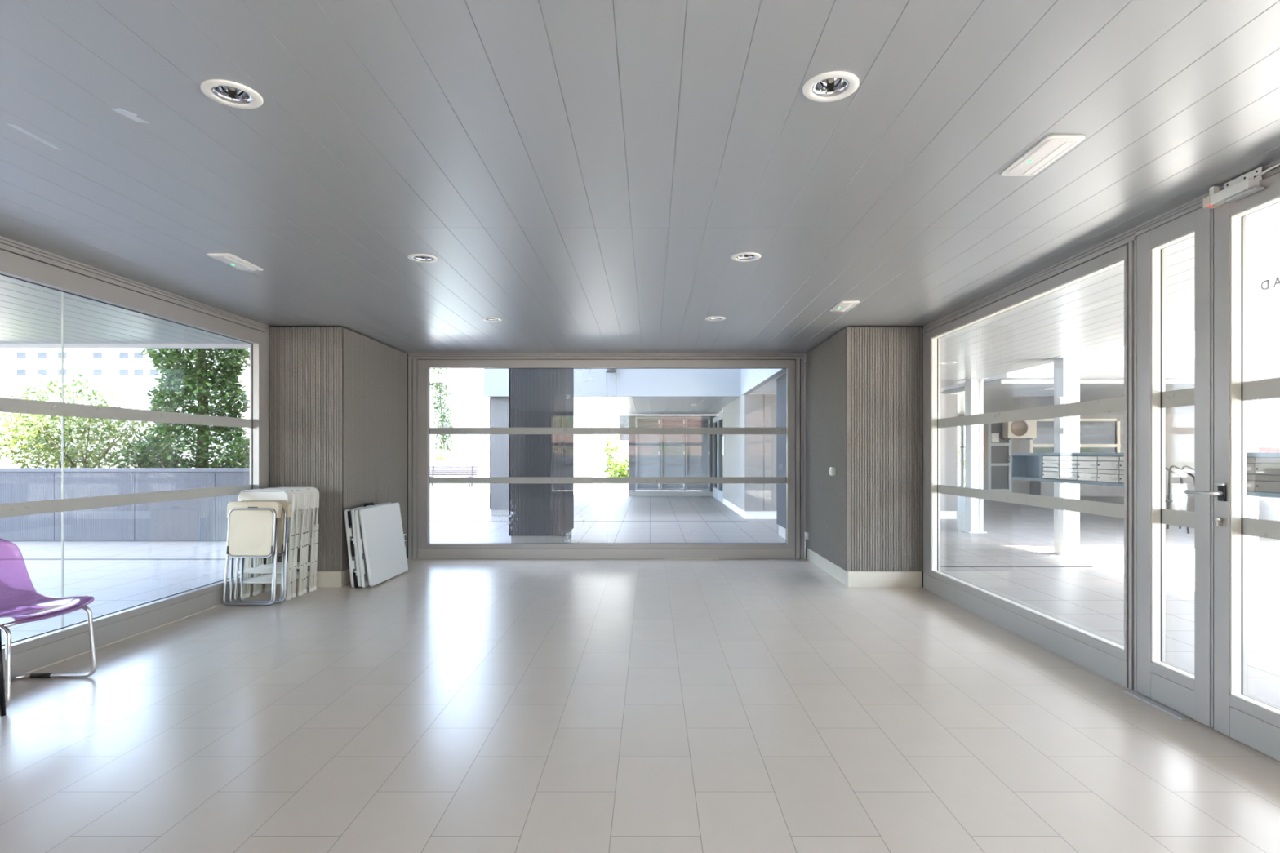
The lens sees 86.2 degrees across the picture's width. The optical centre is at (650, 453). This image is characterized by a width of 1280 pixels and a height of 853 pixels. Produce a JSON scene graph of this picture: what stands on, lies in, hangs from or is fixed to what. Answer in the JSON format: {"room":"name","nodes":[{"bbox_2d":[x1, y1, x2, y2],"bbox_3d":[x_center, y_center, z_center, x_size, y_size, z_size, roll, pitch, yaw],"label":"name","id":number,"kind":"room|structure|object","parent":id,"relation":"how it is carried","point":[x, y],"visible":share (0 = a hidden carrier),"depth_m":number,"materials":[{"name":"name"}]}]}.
{"room":"lobby","nodes":[
{"label":"lobby","id":0,"kind":"room"},
{"bbox_2d":[268,325,408,571],"bbox_3d":[-3.373,0.026,7.522,0.815,2.520,1.895,0,0,0],"label":"wall","id":1,"kind":"structure","parent":0,"point":[339,395],"depth_m":6.58,"materials":[{"name":"grey wood"}]},
{"bbox_2d":[0,235,270,679],"bbox_3d":[-3.718,0.026,4.375,0.124,2.520,4.450,0,0,0],"label":"window","id":2,"kind":"structure","parent":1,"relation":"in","point":[20,261],"depth_m":4.78,"materials":[{"name":"grey metal"}]},
{"bbox_2d":[275,546,406,586],"bbox_3d":[-3.321,1.208,7.471,0.677,0.155,1.755,0,0,0],"label":"baseboard","id":3,"kind":"structure","parent":1,"relation":"attached to","point":[324,579],"depth_m":6.59,"materials":[{"name":"beige tile"}]},
{"bbox_2d":[0,0,1279,353],"bbox_3d":[-0.522,-1.299,2.575,6.475,0.130,11.750,0,0,0],"label":"ceiling","id":4,"kind":"structure","parent":0,"point":[579,175],"depth_m":2.75,"materials":[{"name":"silver metal"}]},
{"bbox_2d":[6,123,62,150],"bbox_3d":[-2.395,-1.233,2.665,0.024,0.001,0.220,0,0,0],"label":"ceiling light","id":5,"kind":"object","parent":4,"relation":"attached to","point":[15,126],"visible":1,"depth_m":2.66,"materials":[{"name":"white plastic"}]},
{"bbox_2d":[112,107,149,123],"bbox_3d":[-1.892,-1.233,2.497,0.050,0.001,0.114,0,0,13],"label":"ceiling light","id":6,"kind":"object","parent":4,"relation":"attached to","point":[132,116],"visible":1,"depth_m":2.49,"materials":[{"name":"white plastic"}]},
{"bbox_2d":[200,79,262,108],"bbox_3d":[-1.434,-1.283,2.345,0.184,0.112,0.184,0,0,0],"label":"recessed light","id":7,"kind":"object","parent":4,"relation":"in","point":[228,93],"visible":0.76,"depth_m":2.37,"materials":[{"name":"white plastic"}]},
{"bbox_2d":[206,253,262,271],"bbox_3d":[-2.660,-1.226,4.390,0.152,0.017,0.375,0,0,0],"label":"emergency light","id":8,"kind":"object","parent":4,"relation":"in","point":[231,260],"visible":1,"depth_m":4.35,"materials":[{"name":"white plastic"}]},
{"bbox_2d":[407,253,438,262],"bbox_3d":[-1.434,-1.283,4.309,0.184,0.112,0.184,0,0,0],"label":"recessed light","id":9,"kind":"object","parent":4,"relation":"in","point":[421,258],"visible":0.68,"depth_m":4.33,"materials":[{"name":"white plastic"}]},
{"bbox_2d":[481,316,502,321],"bbox_3d":[-1.450,-1.283,6.264,0.184,0.112,0.184,0,0,0],"label":"recessed light","id":10,"kind":"object","parent":4,"relation":"in","point":[488,319],"visible":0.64,"depth_m":6.29,"materials":[{"name":"white plastic"}]},
{"bbox_2d":[705,316,725,320],"bbox_3d":[0.589,-1.283,6.231,0.184,0.112,0.184,0,0,0],"label":"recessed light","id":11,"kind":"object","parent":4,"relation":"in","point":[708,318],"visible":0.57,"depth_m":6.26,"materials":[{"name":"white plastic"}]},
{"bbox_2d":[731,252,760,262],"bbox_3d":[0.597,-1.283,4.278,0.184,0.112,0.184,0,0,0],"label":"recessed light","id":12,"kind":"object","parent":4,"relation":"in","point":[744,256],"visible":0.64,"depth_m":4.31,"materials":[{"name":"white plastic"}]},
{"bbox_2d":[802,71,858,102],"bbox_3d":[0.604,-1.283,2.297,0.184,0.112,0.184,0,0,0],"label":"recessed light","id":13,"kind":"object","parent":4,"relation":"in","point":[833,86],"visible":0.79,"depth_m":2.32,"materials":[{"name":"white plastic"}]},
{"bbox_2d":[830,301,859,311],"bbox_3d":[1.615,-1.226,5.700,0.152,0.017,0.375,0,0,0],"label":"recessed light","id":14,"kind":"object","parent":4,"relation":"in","point":[843,306],"visible":1,"depth_m":5.66,"materials":[{"name":"white plastic"}]},
{"bbox_2d":[1000,134,1084,175],"bbox_3d":[1.612,-1.226,2.830,0.152,0.017,0.375,0,0,0],"label":"recessed light","id":15,"kind":"object","parent":4,"relation":"in","point":[1051,147],"visible":1,"depth_m":2.79,"materials":[{"name":"white plastic"}]},
{"bbox_2d":[0,557,1279,852],"bbox_3d":[-0.522,1.310,2.575,6.515,0.048,11.790,0,0,0],"label":"floor","id":16,"kind":"structure","parent":0,"point":[437,705],"depth_m":3.20,"materials":[{"name":"tile"}]},
{"bbox_2d":[0,628,6,716],"bbox_3d":[-3.400,0.863,3.070,0.492,0.835,0.567,0,0,0],"label":"chair","id":17,"kind":"object","parent":16,"relation":"on","point":[2,702],"visible":1,"depth_m":3.33,"materials":[{"name":"black metal"}]},
{"bbox_2d":[0,538,97,708],"bbox_3d":[-3.395,0.870,3.669,0.484,0.834,0.557,0,0,0],"label":"plastic chair","id":18,"kind":"object","parent":16,"relation":"on","point":[27,606],"visible":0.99,"depth_m":3.78,"materials":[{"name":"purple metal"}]},
{"bbox_2d":[19,589,264,675],"bbox_3d":[-3.651,1.282,4.880,0.010,0.007,3.360,0,0,0],"label":"strip","id":19,"kind":"object","parent":16,"relation":"on","point":[31,671],"visible":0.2,"depth_m":4.69,"materials":[{"name":"grey metal"}]},
{"bbox_2d":[222,501,281,605],"bbox_3d":[-3.397,0.845,5.834,0.452,0.879,0.119,0,0,1],"label":"folding chair","id":20,"kind":"object","parent":16,"relation":"on","point":[252,526],"visible":1,"depth_m":5.81,"materials":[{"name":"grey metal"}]},
{"bbox_2d":[232,489,288,601],"bbox_3d":[-3.412,0.801,5.981,0.440,0.970,0.105,0,0,0],"label":"folding chair","id":21,"kind":"object","parent":16,"relation":"on","point":[246,495],"visible":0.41,"depth_m":6.01,"materials":[{"name":"white plastic"}]},
{"bbox_2d":[233,500,291,603],"bbox_3d":[-3.362,0.845,5.929,0.452,0.879,0.119,0,0,0],"label":"folding chair","id":22,"kind":"object","parent":16,"relation":"on","point":[282,522],"visible":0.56,"depth_m":5.91,"materials":[{"name":"beige plastic"}]},
{"bbox_2d":[238,489,293,599],"bbox_3d":[-3.393,0.801,6.042,0.440,0.970,0.105,0,0,0],"label":"folding chair","id":23,"kind":"object","parent":16,"relation":"on","point":[291,495],"visible":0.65,"depth_m":6.04,"materials":[{"name":"white plastic"}]},
{"bbox_2d":[244,488,294,598],"bbox_3d":[-3.414,0.801,6.103,0.440,0.970,0.106,0,0,1],"label":"folding chair","id":24,"kind":"object","parent":16,"relation":"on","point":[246,568],"visible":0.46,"depth_m":6.11,"materials":[{"name":"white plastic"}]},
{"bbox_2d":[245,488,298,597],"bbox_3d":[-3.409,0.801,6.163,0.440,0.970,0.105,0,0,0],"label":"folding chair","id":25,"kind":"object","parent":16,"relation":"on","point":[295,492],"visible":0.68,"depth_m":6.16,"materials":[{"name":"white plastic"}]},
{"bbox_2d":[252,488,305,595],"bbox_3d":[-3.381,0.801,6.224,0.440,0.970,0.105,0,0,0],"label":"folding chair","id":26,"kind":"object","parent":16,"relation":"on","point":[301,493],"visible":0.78,"depth_m":6.23,"materials":[{"name":"white plastic"}]},
{"bbox_2d":[257,488,307,594],"bbox_3d":[-3.393,0.801,6.285,0.440,0.970,0.106,0,0,0],"label":"folding chair","id":27,"kind":"object","parent":16,"relation":"on","point":[304,490],"visible":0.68,"depth_m":6.29,"materials":[{"name":"white plastic"}]},
{"bbox_2d":[259,488,310,593],"bbox_3d":[-3.403,0.801,6.346,0.440,0.970,0.105,0,0,0],"label":"folding chair","id":28,"kind":"object","parent":16,"relation":"on","point":[305,489],"visible":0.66,"depth_m":6.35,"materials":[{"name":"white plastic"}]},
{"bbox_2d":[264,487,315,591],"bbox_3d":[-3.373,0.801,6.407,0.440,0.970,0.106,0,0,0],"label":"folding chair","id":29,"kind":"object","parent":16,"relation":"on","point":[312,492],"visible":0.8,"depth_m":6.42,"materials":[{"name":"white plastic"}]},
{"bbox_2d":[269,487,319,590],"bbox_3d":[-3.372,0.801,6.468,0.440,0.970,0.106,0,0,0],"label":"folding chair","id":30,"kind":"object","parent":16,"relation":"on","point":[316,490],"visible":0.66,"depth_m":6.47,"materials":[{"name":"white plastic"}]},
{"bbox_2d":[344,502,391,587],"bbox_3d":[-2.841,0.890,6.993,0.163,0.785,0.943,0,0,1],"label":"folding table","id":31,"kind":"object","parent":16,"relation":"on","point":[349,516],"visible":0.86,"depth_m":6.54,"materials":[{"name":"grey plastic"}]},
{"bbox_2d":[354,502,408,587],"bbox_3d":[-2.735,0.904,6.995,0.174,0.756,0.930,0,0,1],"label":"folding table","id":32,"kind":"object","parent":16,"relation":"on","point":[382,555],"visible":1,"depth_m":6.83,"materials":[{"name":"grey plastic"}]},
{"bbox_2d":[664,558,719,559],"bbox_3d":[0.497,1.280,8.336,0.665,0.012,0.016,0,0,0],"label":"batten","id":33,"kind":"object","parent":16,"relation":"on","point":[664,558],"visible":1,"depth_m":8.33,"materials":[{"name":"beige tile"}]},
{"bbox_2d":[1124,690,1191,719],"bbox_3d":[2.583,1.283,3.500,0.047,0.006,0.400,0,0,0],"label":"floor strip","id":34,"kind":"object","parent":16,"relation":"on","point":[1139,696],"visible":1,"depth_m":3.48,"materials":[{"name":"silver metal"}]},
{"bbox_2d":[1134,159,1279,693],"bbox_3d":[2.677,0.026,2.900,0.116,2.520,1.600,0,0,0],"label":"trim","id":35,"kind":"structure","parent":16,"relation":"on","point":[1197,203],"depth_m":3.49,"materials":[{"name":"grey metal"}]},
{"bbox_2d":[1137,206,1211,727],"bbox_3d":[2.651,0.054,3.430,0.079,2.447,0.468,0,0,0],"label":"door","id":36,"kind":"structure","parent":35,"relation":"attached to","point":[1187,693],"depth_m":3.57,"materials":[{"name":"grey metal"}]},
{"bbox_2d":[1183,172,1279,761],"bbox_3d":[2.616,0.054,2.711,0.148,2.447,1.102,0,0,0],"label":"door","id":37,"kind":"structure","parent":35,"relation":"attached to","point":[1255,723],"depth_m":3.09,"materials":[{"name":"grey metal"}]},
{"bbox_2d":[1203,162,1279,208],"bbox_3d":[2.583,-1.176,2.685,0.056,0.104,0.970,0,0,0],"label":"door closer","id":38,"kind":"object","parent":37,"relation":"attached to","point":[1248,184],"visible":1,"depth_m":3.01,"materials":[{"name":"silver metal"}]},
{"bbox_2d":[722,394,957,519],"bbox_3d":[4.100,0.053,16.175,4.400,2.565,4.250,0,0,0],"label":"wall","id":39,"kind":"structure","parent":0,"point":[744,455],"depth_m":14.05,"materials":[{"name":"concrete"}]},
{"bbox_2d":[712,413,723,503],"bbox_3d":[2.005,0.111,19.925,0.110,2.450,3.150,0,0,0],"label":"glazed entrance","id":40,"kind":"object","parent":39,"relation":"attached to","point":[717,420],"visible":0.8,"depth_m":19.82,"materials":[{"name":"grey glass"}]},
{"bbox_2d":[804,325,924,586],"bbox_3d":[2.310,0.026,7.522,0.850,2.520,1.895,0,0,0],"label":"wall","id":41,"kind":"structure","parent":0,"point":[864,384],"depth_m":6.58,"materials":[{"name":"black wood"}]},
{"bbox_2d":[408,352,804,559],"bbox_3d":[-0.540,0.026,8.408,4.846,2.520,0.124,0,0,0],"label":"window","id":42,"kind":"structure","parent":41,"relation":"in","point":[420,364],"depth_m":8.35,"materials":[{"name":"grey metal"}]},
{"bbox_2d":[829,466,835,475],"bbox_3d":[1.861,0.179,7.010,0.048,0.084,0.084,0,0,0],"label":"wall switch","id":43,"kind":"object","parent":41,"relation":"attached to","point":[832,469],"visible":1,"depth_m":6.97,"materials":[{"name":"white plastic"}]},
{"bbox_2d":[806,547,921,586],"bbox_3d":[2.259,1.208,7.471,0.712,0.155,1.755,0,0,0],"label":"baseboard","id":44,"kind":"structure","parent":41,"relation":"attached to","point":[850,579],"depth_m":6.59,"materials":[{"name":"beige tile"}]},
{"bbox_2d":[922,226,1137,691],"bbox_3d":[2.673,0.026,5.150,0.124,2.520,2.900,0,0,0],"label":"window","id":45,"kind":"structure","parent":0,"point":[1113,660],"depth_m":4.49,"materials":[{"name":"grey metal"}]},
{"bbox_2d":[940,202,1279,387],"bbox_3d":[4.170,-1.314,5.250,2.859,0.080,17.500,0,0,0],"label":"soffit","id":46,"kind":"structure","parent":0,"point":[1086,317],"depth_m":6.30,"materials":[{"name":"silver metal"}]},
{"bbox_3d":[1.400,-6.024,18.575,9.800,9.380,7.650,0,0,0],"label":"wall","id":47,"kind":"structure","parent":0,"visible":0},
{"bbox_2d":[484,368,741,396],"bbox_3d":[-0.818,-2.572,14.675,5.485,2.684,0.150,0,0,0],"label":"fascia","id":48,"kind":"object","parent":47,"relation":"attached to","point":[587,382],"visible":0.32,"depth_m":14.60,"materials":[{"name":"grey paint"}]},
{"bbox_2d":[573,393,942,414],"bbox_3d":[1.400,-1.270,18.175,9.798,0.080,6.850,0,0,0],"label":"soffit","id":49,"kind":"structure","parent":47,"relation":"attached to","point":[582,405],"depth_m":17.31,"materials":[{"name":"white paint"}]},
{"bbox_3d":[-0.890,-1.744,2.050,13.020,0.740,11.100,0,0,0],"label":"wall","id":50,"kind":"structure","parent":0,"visible":0},
{"bbox_2d":[0,343,249,348],"bbox_3d":[-5.593,-1.274,7.570,3.615,0.200,0.060,0,0,0],"label":"trim","id":51,"kind":"structure","parent":50,"relation":"attached to","point":[2,345],"depth_m":7.54,"materials":[{"name":"grey metal"}]},
{"label":"outside","id":52,"kind":"structure","parent":0,"visible":0},
{"bbox_2d":[0,348,249,462],"bbox_3d":[-93.000,-12.164,118.940,50.000,27.000,14.120,0,0,0],"label":"apartment block","id":53,"kind":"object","parent":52,"point":[130,374],"visible":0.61,"depth_m":112.00,"materials":[{"name":"white paint"}]},
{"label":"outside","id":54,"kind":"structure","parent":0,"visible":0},
{"bbox_2d":[1046,311,1279,377],"bbox_3d":[13.500,-7.034,10.845,13.000,11.360,2.490,0,0,0],"label":"wall","id":55,"kind":"structure","parent":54,"point":[1179,348],"depth_m":10.23,"materials":[{"name":"grey paint"}]},
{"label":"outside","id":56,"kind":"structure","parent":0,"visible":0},
{"bbox_2d":[942,364,1279,391],"bbox_3d":[13.150,-4.534,17.300,13.700,6.360,10.400,0,0,0],"label":"wall","id":57,"kind":"structure","parent":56,"point":[1038,371],"depth_m":12.13,"materials":[{"name":"grey paint"}]},
{"bbox_2d":[940,378,1279,414],"bbox_3d":[13.150,-1.304,17.150,13.698,0.080,9.700,0,0,0],"label":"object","id":58,"kind":"structure","parent":57,"relation":"attached to","point":[1002,394],"depth_m":14.40,"materials":[{"name":"white paint"}]},
{"bbox_3d":[3.775,-36.044,11.250,3.690,69.340,5.499,0,0,0],"label":"wall","id":59,"kind":"structure","parent":0,"visible":0},
{"bbox_2d":[750,371,786,393],"bbox_3d":[2.390,-1.309,11.300,0.700,0.130,5.400,0,0,0],"label":"soffit","id":60,"kind":"structure","parent":59,"relation":"attached to","point":[770,387],"depth_m":12.94,"materials":[{"name":"grey"}]},
{"bbox_2d":[741,355,804,395],"bbox_3d":[1.982,-2.279,11.575,0.115,2.070,6.050,0,0,0],"label":"fascia","id":61,"kind":"object","parent":59,"relation":"attached to","point":[752,380],"visible":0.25,"depth_m":12.63,"materials":[{"name":"grey paint"}]},
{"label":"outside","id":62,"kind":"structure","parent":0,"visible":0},
{"bbox_2d":[0,466,1279,708],"bbox_3d":[0.000,1.436,22.500,80.000,0.200,105.000,0,0,0],"label":"ground","id":63,"kind":"structure","parent":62,"point":[1091,599],"depth_m":8.58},
{"bbox_2d":[0,558,240,559],"bbox_3d":[-6.750,1.335,8.660,5.500,0.003,0.080,0,0,0],"label":"channel","id":64,"kind":"object","parent":63,"relation":"on","point":[0,558],"visible":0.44,"depth_m":8.66,"materials":[{"name":"grey metal"}]},
{"bbox_2d":[0,467,249,541],"bbox_3d":[-9.713,0.778,10.543,11.026,1.115,0.235,0,0,0],"label":"wall","id":65,"kind":"structure","parent":63,"relation":"on","point":[199,519],"depth_m":10.44,"materials":[{"name":"concrete"}]},
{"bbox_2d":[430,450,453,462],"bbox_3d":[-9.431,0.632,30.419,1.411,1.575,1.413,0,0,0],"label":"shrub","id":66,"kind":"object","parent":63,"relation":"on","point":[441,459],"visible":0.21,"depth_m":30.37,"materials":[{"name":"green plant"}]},
{"bbox_2d":[430,466,477,487],"bbox_3d":[-8.050,0.916,27.605,2.000,0.840,0.609,0,0,0],"label":"park bench","id":67,"kind":"object","parent":63,"relation":"on","point":[472,473],"visible":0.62,"depth_m":27.80,"materials":[{"name":"grey"}]},
{"bbox_2d":[430,488,481,494],"bbox_3d":[-11.650,1.334,22.150,10.700,0.004,9.300,0,0,0],"label":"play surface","id":68,"kind":"object","parent":63,"relation":"on","point":[433,491],"visible":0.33,"depth_m":25.11,"materials":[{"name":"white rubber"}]},
{"bbox_2d":[430,368,489,462],"bbox_3d":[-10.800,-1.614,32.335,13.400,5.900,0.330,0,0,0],"label":"wall","id":69,"kind":"structure","parent":63,"relation":"on","point":[472,408],"depth_m":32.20,"materials":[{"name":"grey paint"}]},
{"bbox_2d":[430,368,461,461],"bbox_3d":[-9.815,-1.490,31.890,1.955,5.555,0.636,0,0,0],"label":"climbing plant","id":70,"kind":"object","parent":69,"relation":"attached to","point":[437,407],"visible":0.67,"depth_m":31.88,"materials":[{"name":"green plant"}]},
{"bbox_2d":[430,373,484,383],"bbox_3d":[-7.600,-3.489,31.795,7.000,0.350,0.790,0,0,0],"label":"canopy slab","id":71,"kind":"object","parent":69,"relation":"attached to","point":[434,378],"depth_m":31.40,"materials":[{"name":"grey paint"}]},
{"bbox_2d":[430,462,489,485],"bbox_3d":[-9.800,0.841,29.150,12.400,0.990,0.380,0,0,0],"label":"wall","id":72,"kind":"structure","parent":63,"relation":"on","point":[483,468],"depth_m":29.00,"materials":[{"name":"grey paint"}]},
{"bbox_2d":[489,396,508,515],"bbox_3d":[-3.035,0.053,15.180,0.870,2.565,0.840,0,0,0],"label":"pillar","id":73,"kind":"structure","parent":63,"relation":"on","point":[499,406],"depth_m":14.76,"materials":[{"name":"paint"}]},
{"bbox_2d":[508,368,573,542],"bbox_3d":[-1.600,-1.189,10.155,0.800,5.050,1.010,0,0,0],"label":"pillar","id":74,"kind":"structure","parent":63,"relation":"on","point":[539,513],"depth_m":9.65,"materials":[{"name":"stone"}]},
{"bbox_2d":[573,414,593,487],"bbox_3d":[-2.880,-0.689,28.000,1.040,4.050,0.800,0,0,0],"label":"pillar","id":75,"kind":"structure","parent":63,"relation":"on","point":[583,443],"depth_m":27.60,"materials":[{"name":"paint"}]},
{"bbox_2d":[430,520,747,521],"bbox_3d":[-2.790,1.335,13.550,9.420,0.003,0.040,0,0,0],"label":"channel","id":76,"kind":"object","parent":63,"relation":"on","point":[430,521],"visible":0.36,"depth_m":13.55,"materials":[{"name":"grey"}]},
{"bbox_2d":[593,448,628,477],"bbox_3d":[-1.450,0.536,37.045,3.300,1.600,0.090,0,0,0],"label":"fence","id":77,"kind":"object","parent":63,"relation":"on","point":[625,454],"visible":0.14,"depth_m":37.00,"materials":[{"name":"white metal"}]},
{"bbox_2d":[600,435,622,477],"bbox_3d":[-1.911,0.296,33.486,1.316,2.457,1.242,0,0,35],"label":"plant","id":78,"kind":"object","parent":63,"relation":"on","point":[614,450],"visible":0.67,"depth_m":33.45,"materials":[{"name":"green plant"}]},
{"bbox_2d":[604,453,628,484],"bbox_3d":[-1.302,0.742,31.040,1.609,1.609,1.455,0,0,0],"label":"plant","id":79,"kind":"object","parent":63,"relation":"on","point":[619,467],"visible":0.66,"depth_m":30.81,"materials":[{"name":"green plant"}]},
{"bbox_2d":[593,414,697,474],"bbox_3d":[-1.000,-2.164,44.130,8.000,7.000,0.340,0,0,0],"label":"wall","id":80,"kind":"structure","parent":63,"relation":"on","point":[599,420],"depth_m":44.00,"materials":[{"name":"grey paint"}]},
{"bbox_2d":[628,415,717,496],"bbox_3d":[0.800,0.053,21.765,3.000,2.565,0.370,0,0,0],"label":"wall","id":81,"kind":"structure","parent":63,"relation":"on","point":[632,492],"depth_m":21.75,"materials":[{"name":"stone"}]},
{"bbox_2d":[635,416,660,492],"bbox_3d":[-0.092,0.011,21.663,0.775,2.390,0.155,0,0,0],"label":"door","id":82,"kind":"structure","parent":81,"relation":"in","point":[647,446],"depth_m":21.65,"materials":[{"name":"grey paint"}]},
{"bbox_2d":[660,416,684,492],"bbox_3d":[0.698,0.011,21.663,0.775,2.390,0.155,0,0,0],"label":"door","id":83,"kind":"structure","parent":81,"relation":"in","point":[672,446],"depth_m":21.65,"materials":[{"name":"grey paint"}]},
{"bbox_2d":[684,416,710,492],"bbox_3d":[1.488,0.011,21.663,0.775,2.390,0.155,0,0,0],"label":"door","id":84,"kind":"structure","parent":81,"relation":"in","point":[697,446],"depth_m":21.65,"materials":[{"name":"grey paint"}]},
{"bbox_2d":[776,373,805,551],"bbox_3d":[2.405,0.051,9.930,0.650,2.570,2.740,0,0,0],"label":"wall","id":85,"kind":"structure","parent":63,"relation":"on","point":[781,381],"depth_m":10.86,"materials":[{"name":"stone"}]},
{"bbox_2d":[957,444,964,487],"bbox_3d":[11.176,0.455,26.005,2.368,2.019,1.770,0,0,0],"label":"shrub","id":86,"kind":"object","parent":63,"relation":"on","point":[957,445],"visible":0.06,"depth_m":25.71,"materials":[{"name":"green plant"}]},
{"bbox_2d":[956,377,991,533],"bbox_3d":[5.520,0.031,11.680,0.400,2.610,0.400,0,0,0],"label":"steel post","id":87,"kind":"object","parent":63,"relation":"on","point":[973,386],"visible":1,"depth_m":11.68,"materials":[{"name":"white metal"}]},
{"bbox_2d":[940,566,1100,567],"bbox_3d":[4.075,1.335,8.090,2.450,0.003,0.060,0,0,0],"label":"channel","id":88,"kind":"object","parent":63,"relation":"on","point":[940,566],"visible":0.64,"depth_m":8.07,"materials":[{"name":"grey metal"}]},
{"bbox_2d":[1042,355,1091,555],"bbox_3d":[5.520,0.031,9.080,0.400,2.610,0.400,0,0,0],"label":"steel post","id":89,"kind":"object","parent":63,"relation":"on","point":[1066,368],"visible":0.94,"depth_m":9.07,"materials":[{"name":"white metal"}]},
{"bbox_2d":[1010,452,1124,487],"bbox_3d":[5.298,0.176,8.530,0.215,0.380,2.660,0,0,0],"label":"mailboxes","id":90,"kind":"object","parent":89,"relation":"attached to","point":[1086,468],"visible":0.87,"depth_m":8.46,"materials":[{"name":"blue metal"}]},
{"bbox_2d":[1030,480,1124,496],"bbox_3d":[13.650,1.101,21.695,2.900,0.470,0.590,0,0,0],"label":"wall","id":91,"kind":"structure","parent":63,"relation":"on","point":[1037,488],"depth_m":21.40,"materials":[{"name":"paint"}]},
{"bbox_2d":[957,414,1272,495],"bbox_3d":[13.150,0.036,22.150,13.700,2.600,0.300,0,0,0],"label":"facade opposite","id":92,"kind":"structure","parent":63,"relation":"on","point":[1179,428],"depth_m":22.00,"materials":[{"name":"paint"}]},
{"bbox_2d":[959,426,964,487],"bbox_3d":[9.985,0.076,22.050,1.130,2.520,0.100,0,0,0],"label":"door","id":93,"kind":"structure","parent":92,"relation":"attached to","point":[962,446],"depth_m":22.00,"materials":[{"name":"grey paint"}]},
{"bbox_2d":[982,431,985,458],"bbox_3d":[10.545,-0.279,21.982,0.410,0.870,0.036,0,0,0],"label":"notice board","id":94,"kind":"object","parent":92,"relation":"attached to","point":[984,433],"visible":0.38,"depth_m":21.97,"materials":[{"name":"white"}]},
{"bbox_2d":[987,422,1012,492],"bbox_3d":[11.235,0.076,22.005,0.770,2.520,0.190,0,0,0],"label":"door","id":95,"kind":"structure","parent":92,"relation":"attached to","point":[999,449],"depth_m":22.05,"materials":[{"name":"grey paint"}]},
{"bbox_2d":[1002,419,1036,439],"bbox_3d":[11.750,-0.804,21.804,0.900,0.700,0.392,0,0,0],"label":"air conditioner","id":96,"kind":"object","parent":92,"relation":"attached to","point":[1027,429],"visible":0.79,"depth_m":21.62,"materials":[{"name":"white metal"}]},
{"bbox_2d":[1010,420,1027,436],"bbox_3d":[11.650,-0.824,21.614,0.540,0.540,0.012,0,0,0],"label":"fan grille","id":97,"kind":"object","parent":96,"relation":"attached to","point":[1018,428],"depth_m":21.62,"materials":[{"name":"brown"}]},
{"bbox_2d":[1030,418,1120,453],"bbox_3d":[13.650,-0.099,22.050,2.900,2.070,0.140,0,0,0],"label":"window","id":98,"kind":"structure","parent":92,"relation":"attached to","point":[1095,435],"depth_m":22.05,"materials":[{"name":"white glass"}]},
{"bbox_2d":[1164,465,1194,533],"bbox_3d":[9.220,0.772,11.825,0.472,1.133,0.782,0,0,0],"label":"bicycle rack","id":99,"kind":"object","parent":63,"relation":"on","point":[1182,490],"visible":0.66,"depth_m":12.11,"materials":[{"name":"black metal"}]},
{"bbox_2d":[1246,314,1277,599],"bbox_3d":[5.520,0.031,6.440,0.400,2.610,0.400,0,0,0],"label":"steel post","id":100,"kind":"object","parent":63,"relation":"on","point":[1252,320],"visible":0.28,"depth_m":6.38,"materials":[{"name":"white paint"}]},
{"bbox_2d":[1246,452,1279,497],"bbox_3d":[5.298,0.176,5.340,0.215,0.380,1.920,0,0,0],"label":"mailboxes","id":101,"kind":"object","parent":100,"relation":"attached to","point":[1263,468],"visible":0.48,"depth_m":5.82,"materials":[{"name":"grey metal"}]},
{"bbox_2d":[1258,447,1279,452],"bbox_3d":[9.540,0.621,10.100,2.120,1.430,0.100,0,0,0],"label":"arch","id":102,"kind":"object","parent":63,"relation":"on","point":[1263,449],"visible":0.06,"depth_m":10.05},
{"bbox_3d":[-10.050,0.851,11.935,10.100,0.970,2.530,0,0,0],"label":"planting bed","id":103,"kind":"object","parent":63,"relation":"on","visible":0},
{"bbox_2d":[0,369,129,467],"bbox_3d":[-10.824,-0.534,12.677,2.188,2.049,1.758,0,0,0],"label":"shrub","id":104,"kind":"object","parent":103,"relation":"on","point":[68,392],"visible":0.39,"depth_m":12.53,"materials":[{"name":"green plant"}]},
{"bbox_2d":[0,398,182,467],"bbox_3d":[-9.859,-0.270,11.896,3.314,1.391,1.958,0,0,0],"label":"shrub","id":105,"kind":"object","parent":103,"relation":"on","point":[38,451],"visible":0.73,"depth_m":11.59,"materials":[{"name":"green plant"}]},
{"bbox_2d":[106,440,180,467],"bbox_3d":[-8.362,0.076,11.354,1.031,0.650,1.032,0,0,0],"label":"shrub","id":106,"kind":"object","parent":103,"relation":"on","point":[122,451],"visible":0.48,"depth_m":11.17,"materials":[{"name":"green plant"}]},
{"bbox_2d":[127,348,249,467],"bbox_3d":[-7.748,-1.796,11.742,2.108,4.413,1.900,0,0,18],"label":"tree","id":107,"kind":"object","parent":103,"relation":"on","point":[197,375],"visible":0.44,"depth_m":11.37,"materials":[{"name":"green plant"}]},
{"bbox_2d":[219,435,249,467],"bbox_3d":[-6.454,0.025,11.354,1.223,0.779,1.122,0,0,0],"label":"shrub","id":108,"kind":"object","parent":103,"relation":"on","point":[234,455],"visible":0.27,"depth_m":11.09,"materials":[{"name":"green plant"}]},
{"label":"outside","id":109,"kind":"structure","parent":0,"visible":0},
{"bbox_2d":[0,275,248,343],"bbox_3d":[-5.593,-1.264,2.020,3.613,0.100,11.040,0,0,0],"label":"soffit","id":110,"kind":"structure","parent":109,"point":[30,313],"depth_m":6.34,"materials":[{"name":"silver metal"}]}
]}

